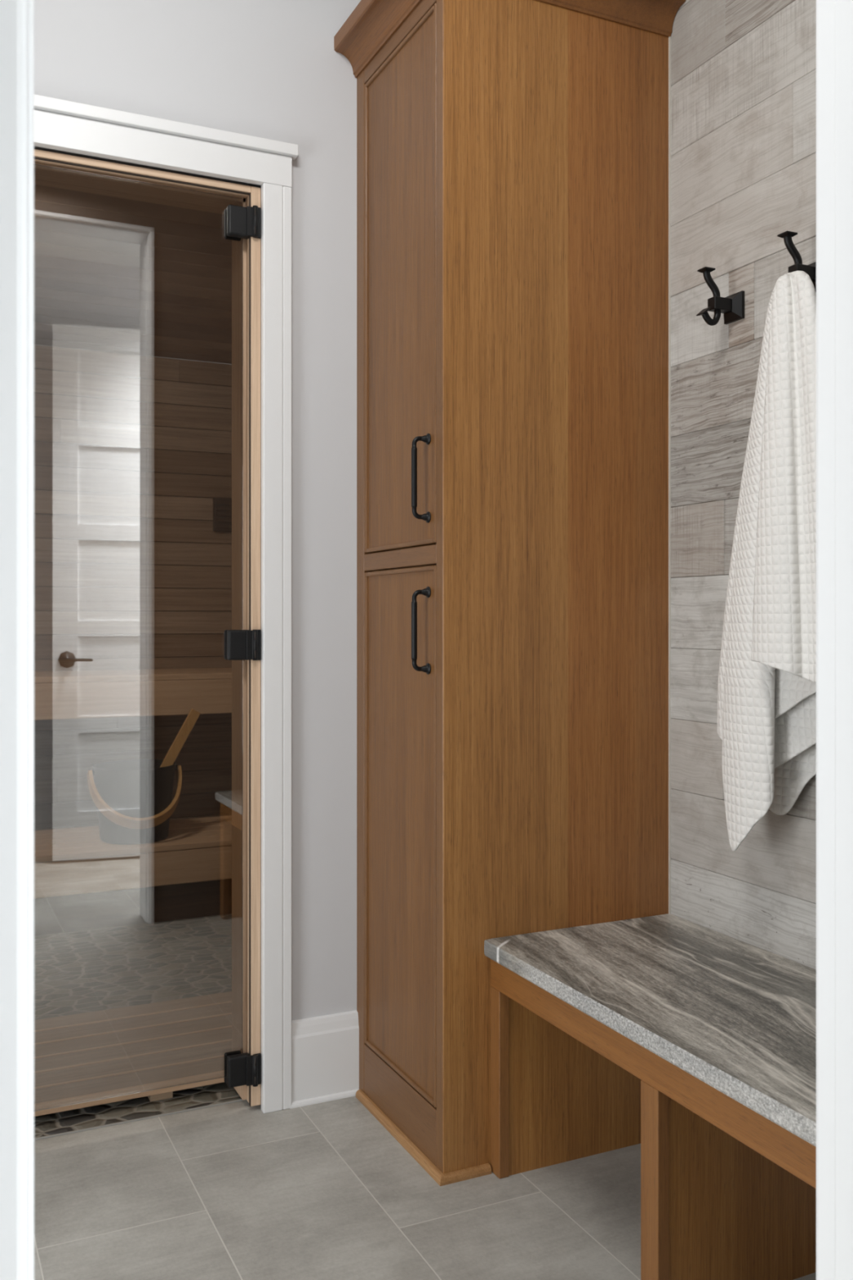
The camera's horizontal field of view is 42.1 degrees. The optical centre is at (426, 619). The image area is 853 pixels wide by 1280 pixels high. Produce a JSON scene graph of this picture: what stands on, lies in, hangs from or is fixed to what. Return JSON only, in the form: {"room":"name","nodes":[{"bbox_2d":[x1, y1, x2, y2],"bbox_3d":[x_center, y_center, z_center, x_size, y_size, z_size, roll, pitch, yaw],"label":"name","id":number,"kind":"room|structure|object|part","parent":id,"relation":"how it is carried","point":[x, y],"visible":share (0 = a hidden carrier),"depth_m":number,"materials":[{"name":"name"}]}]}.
{"room":"changing room","nodes":[
{"label":"changing room","id":0,"kind":"room"},
{"bbox_2d":[34,344,231,831],"bbox_3d":[-1.665,-0.036,4.660,2.070,2.233,0.050,0,0,-25],"label":"wall","id":1,"kind":"structure","parent":0,"point":[133,453],"depth_m":4.81,"materials":[{"name":"brown wood"}]},
{"bbox_2d":[213,497,231,532],"bbox_3d":[-0.896,-0.470,4.976,0.120,0.150,0.036,0,0,-25],"label":"air vent","id":2,"kind":"object","parent":1,"relation":"in","point":[222,507],"visible":0.61,"depth_m":4.95,"materials":[{"name":"brown wood"}]},
{"bbox_2d":[34,184,231,364],"bbox_3d":[-1.141,-1.173,3.550,2.070,0.040,2.414,0,0,-25],"label":"ceiling","id":3,"kind":"structure","parent":0,"point":[113,274],"depth_m":3.72,"materials":[{"name":"brown wood"}]},
{"bbox_2d":[34,0,360,1096],"bbox_3d":[-0.830,-0.290,2.284,2.950,2.740,0.120,0,0,-25],"label":"wall","id":4,"kind":"structure","parent":0,"point":[270,69],"depth_m":2.48,"materials":[{"name":"grey paint"}]},
{"bbox_2d":[34,149,261,1111],"bbox_3d":[-0.711,0.059,2.338,0.711,2.018,0.145,0,0,-25],"label":"door","id":5,"kind":"structure","parent":4,"relation":"in","point":[240,204],"depth_m":2.43,"materials":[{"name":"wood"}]},
{"bbox_2d":[34,93,298,1113],"bbox_3d":[-0.704,0.017,2.260,0.918,2.126,0.032,0,0,-25],"label":"door frame","id":6,"kind":"structure","parent":4,"relation":"attached to","point":[61,125],"depth_m":2.42,"materials":[{"name":"white paint"}]},
{"bbox_3d":[-0.702,-0.988,2.267,0.887,0.067,0.021,0,0,-25],"label":"head casing","id":7,"kind":"part","parent":6,"relation":"part of","materials":[{"name":"white paint"}]},
{"bbox_3d":[-0.340,0.063,2.438,0.044,2.034,0.021,0,0,-25],"label":"casing","id":8,"kind":"part","parent":6,"relation":"part of","materials":[{"name":"white paint"}]},
{"bbox_2d":[289,1010,359,1108],"bbox_3d":[-0.231,0.987,2.490,0.166,0.186,0.021,0,0,-25],"label":"baseboard","id":9,"kind":"structure","parent":4,"relation":"attached to","point":[325,1049],"depth_m":2.49,"materials":[{"name":"white paint"}]},
{"bbox_2d":[34,913,816,1279],"bbox_3d":[-0.259,1.110,0.900,4.900,0.060,8.250,0,0,-25],"label":"floor","id":10,"kind":"structure","parent":0,"point":[236,1190],"depth_m":2.09,"materials":[{"name":"grey tile"}]},
{"bbox_2d":[34,815,231,936],"bbox_3d":[-1.351,0.941,3.996,2.062,0.279,0.488,0,0,-25],"label":"bench","id":11,"kind":"object","parent":10,"relation":"on","point":[82,882],"visible":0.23,"depth_m":3.92,"materials":[{"name":"brown wood"}]},
{"bbox_3d":[-1.267,0.953,3.817,2.062,0.255,0.015,0,0,-25],"label":"kick panel","id":12,"kind":"part","parent":11,"relation":"part of","materials":[{"name":"brown wood"}]},
{"bbox_2d":[86,759,182,844],"bbox_3d":[-1.063,0.665,4.040,0.334,0.270,0.324,0,0,-25],"label":"bucket","id":13,"kind":"object","parent":11,"relation":"on","point":[132,798],"visible":1,"depth_m":3.94,"materials":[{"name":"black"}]},
{"bbox_2d":[160,708,200,767],"bbox_3d":[-0.966,0.540,4.078,0.254,0.421,0.080,0,0,-25],"label":"ladle","id":14,"kind":"object","parent":13,"relation":"in","point":[193,715],"visible":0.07,"depth_m":4.08,"materials":[{"name":"brown wood"}]},
{"bbox_2d":[34,991,231,1116],"bbox_3d":[-0.694,1.060,2.734,1.020,0.041,0.536,0,0,-25],"label":"duckboard","id":15,"kind":"object","parent":10,"relation":"on","point":[86,1056],"visible":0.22,"depth_m":2.66,"materials":[{"name":"brown wood"}]},
{"bbox_2d":[34,667,231,719],"bbox_3d":[-1.545,0.648,4.406,2.062,0.863,0.487,0,0,-25],"label":"bench","id":16,"kind":"object","parent":10,"relation":"on","point":[117,693],"visible":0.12,"depth_m":4.34,"materials":[{"name":"brown wood"}]},
{"bbox_2d":[34,1098,246,1140],"bbox_3d":[-0.716,1.084,2.348,0.711,0.012,0.005,0,0,-25],"label":"trim","id":17,"kind":"structure","parent":10,"relation":"on","point":[240,1100],"depth_m":2.39,"materials":[{"name":"silver metal"}]},
{"bbox_2d":[333,0,685,1186],"bbox_3d":[0.166,-0.120,2.409,0.591,2.400,0.505,0,0,-25],"label":"tall cabinet","id":18,"kind":"object","parent":10,"relation":"on","point":[513,155],"visible":1,"depth_m":2.25,"materials":[{"name":"brown wood"}]},
{"bbox_3d":[-0.052,-1.263,2.330,0.020,0.114,0.373,0,0,-25],"label":"rail","id":19,"kind":"part","parent":18,"relation":"part of","materials":[{"name":"brown wood"}]},
{"bbox_3d":[-0.052,-0.128,2.330,0.020,0.037,0.373,0,0,-25],"label":"rail","id":20,"kind":"part","parent":18,"relation":"part of","materials":[{"name":"brown wood"}]},
{"bbox_3d":[-0.052,1.018,2.330,0.020,0.124,0.373,0,0,-25],"label":"rail","id":21,"kind":"part","parent":18,"relation":"part of","materials":[{"name":"brown wood"}]},
{"bbox_3d":[-0.051,0.424,2.331,0.014,1.046,0.357,0,0,-25],"label":"door","id":22,"kind":"part","parent":18,"relation":"part of","materials":[{"name":"brown wood"}]},
{"bbox_3d":[-0.051,-0.676,2.331,0.014,1.042,0.357,0,0,-25],"label":"door","id":23,"kind":"part","parent":18,"relation":"part of","materials":[{"name":"brown wood"}]},
{"bbox_3d":[-0.013,0.022,2.189,0.037,0.174,0.022,0,0,-25],"label":"handle","id":24,"kind":"part","parent":18,"relation":"part of","materials":[{"name":"black metal"}]},
{"bbox_3d":[-0.013,-0.280,2.189,0.037,0.177,0.022,0,0,-25],"label":"handle","id":25,"kind":"part","parent":18,"relation":"part of","materials":[{"name":"black metal"}]},
{"bbox_3d":[-0.017,1.072,2.332,0.111,0.016,0.437,0,0,-25],"label":"shoe moulding","id":26,"kind":"part","parent":18,"relation":"part of","materials":[{"name":"brown wood"}]},
{"bbox_3d":[0.166,-1.279,2.409,0.591,0.082,0.505,0,0,-25],"label":"crown moulding","id":27,"kind":"part","parent":18,"relation":"part of","materials":[{"name":"brown wood"}]},
{"bbox_2d":[668,36,671,913],"bbox_3d":[0.517,-0.308,2.355,0.004,1.868,0.004,0,0,-25],"label":"trim","id":28,"kind":"structure","parent":18,"relation":"attached to","point":[669,37],"depth_m":2.35,"materials":[{"name":"beige wood"}]},
{"bbox_2d":[490,959,816,1279],"bbox_3d":[0.556,0.869,1.764,0.434,0.423,1.103,0,0,-25],"label":"bench base","id":29,"kind":"object","parent":10,"relation":"on","point":[728,1192],"visible":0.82,"depth_m":1.79,"materials":[{"name":"brown wood"}]},
{"bbox_3d":[0.143,0.899,2.158,0.022,0.362,0.037,0,0,-25],"label":"post","id":30,"kind":"part","parent":29,"relation":"part of","materials":[{"name":"brown wood"}]},
{"bbox_3d":[0.338,0.869,2.253,0.411,0.423,0.033,0,0,-25],"label":"panel","id":31,"kind":"part","parent":29,"relation":"part of","materials":[{"name":"brown wood"}]},
{"bbox_2d":[484,913,816,1146],"bbox_3d":[0.552,0.641,1.756,0.449,0.032,1.114,0,0,-25],"label":"seat","id":32,"kind":"object","parent":29,"relation":"on","point":[737,1016],"visible":0.91,"depth_m":1.84,"materials":[{"name":"grey stone"}]},
{"bbox_3d":[0.353,0.899,1.713,0.022,0.362,0.044,0,0,-25],"label":"post","id":33,"kind":"part","parent":29,"relation":"part of","materials":[{"name":"brown wood"}]},
{"bbox_3d":[0.549,0.869,1.808,0.411,0.423,0.036,0,0,-25],"label":"divider panel","id":34,"kind":"part","parent":29,"relation":"part of","materials":[{"name":"brown wood"}]},
{"bbox_2d":[671,0,816,969],"bbox_3d":[0.680,-0.290,2.130,0.100,2.740,1.690,0,0,-25],"label":"wall","id":35,"kind":"structure","parent":0,"point":[744,72],"depth_m":2.21,"materials":[{"name":"grey tile"}]},
{"bbox_2d":[696,266,744,325],"bbox_3d":[0.566,-0.623,2.152,0.087,0.107,0.052,0,0,-25],"label":"coat hook","id":36,"kind":"object","parent":35,"relation":"attached to","point":[732,306],"visible":1,"depth_m":2.15,"materials":[{"name":"black metal"}]},
{"bbox_3d":[0.570,-0.612,2.154,0.040,0.024,0.023,0,0,-25],"label":"arm","id":37,"kind":"part","parent":36,"relation":"part of","materials":[{"name":"black metal"}]},
{"bbox_3d":[0.597,-0.610,2.167,0.019,0.052,0.052,0,0,-25],"label":"plate","id":38,"kind":"part","parent":36,"relation":"part of","materials":[{"name":"black metal"}]},
{"bbox_2d":[777,231,816,292],"bbox_3d":[0.658,-0.623,1.956,0.087,0.107,0.052,0,0,-25],"label":"coat hook","id":39,"kind":"object","parent":35,"relation":"attached to","point":[811,269],"visible":0.41,"depth_m":1.95,"materials":[{"name":"black metal"}]},
{"bbox_2d":[716,271,816,850],"bbox_3d":[0.632,-0.091,1.931,0.135,1.026,0.440,0,0,-5],"label":"bath towel","id":40,"kind":"object","parent":39,"relation":"hanging from","point":[766,727],"visible":0.94,"depth_m":1.92,"materials":[{"name":"white fabric"}]},
{"bbox_3d":[0.662,-0.612,1.957,0.040,0.024,0.023,0,0,-25],"label":"arm","id":41,"kind":"part","parent":39,"relation":"part of","materials":[{"name":"black metal"}]},
{"bbox_3d":[0.690,-0.610,1.970,0.019,0.052,0.052,0,0,-25],"label":"plate","id":42,"kind":"part","parent":39,"relation":"part of","materials":[{"name":"black metal"}]},
{"bbox_3d":[0.303,-0.290,0.939,3.850,2.740,0.140,0,0,-25],"label":"wall","id":43,"kind":"structure","parent":0,"visible":0},
{"bbox_2d":[0,0,852,1279],"bbox_3d":[0.079,-0.198,0.828,0.939,2.555,0.174,0,0,-25],"label":"doorway","id":44,"kind":"structure","parent":43,"relation":"in","point":[834,18],"depth_m":1.01,"materials":[{"name":"white paint"}]},
{"bbox_3d":[-0.259,-0.147,0.586,0.090,2.455,0.020,0,0,-25],"label":"casing","id":45,"kind":"part","parent":44,"relation":"part of","materials":[{"name":"white paint"}]}
]}

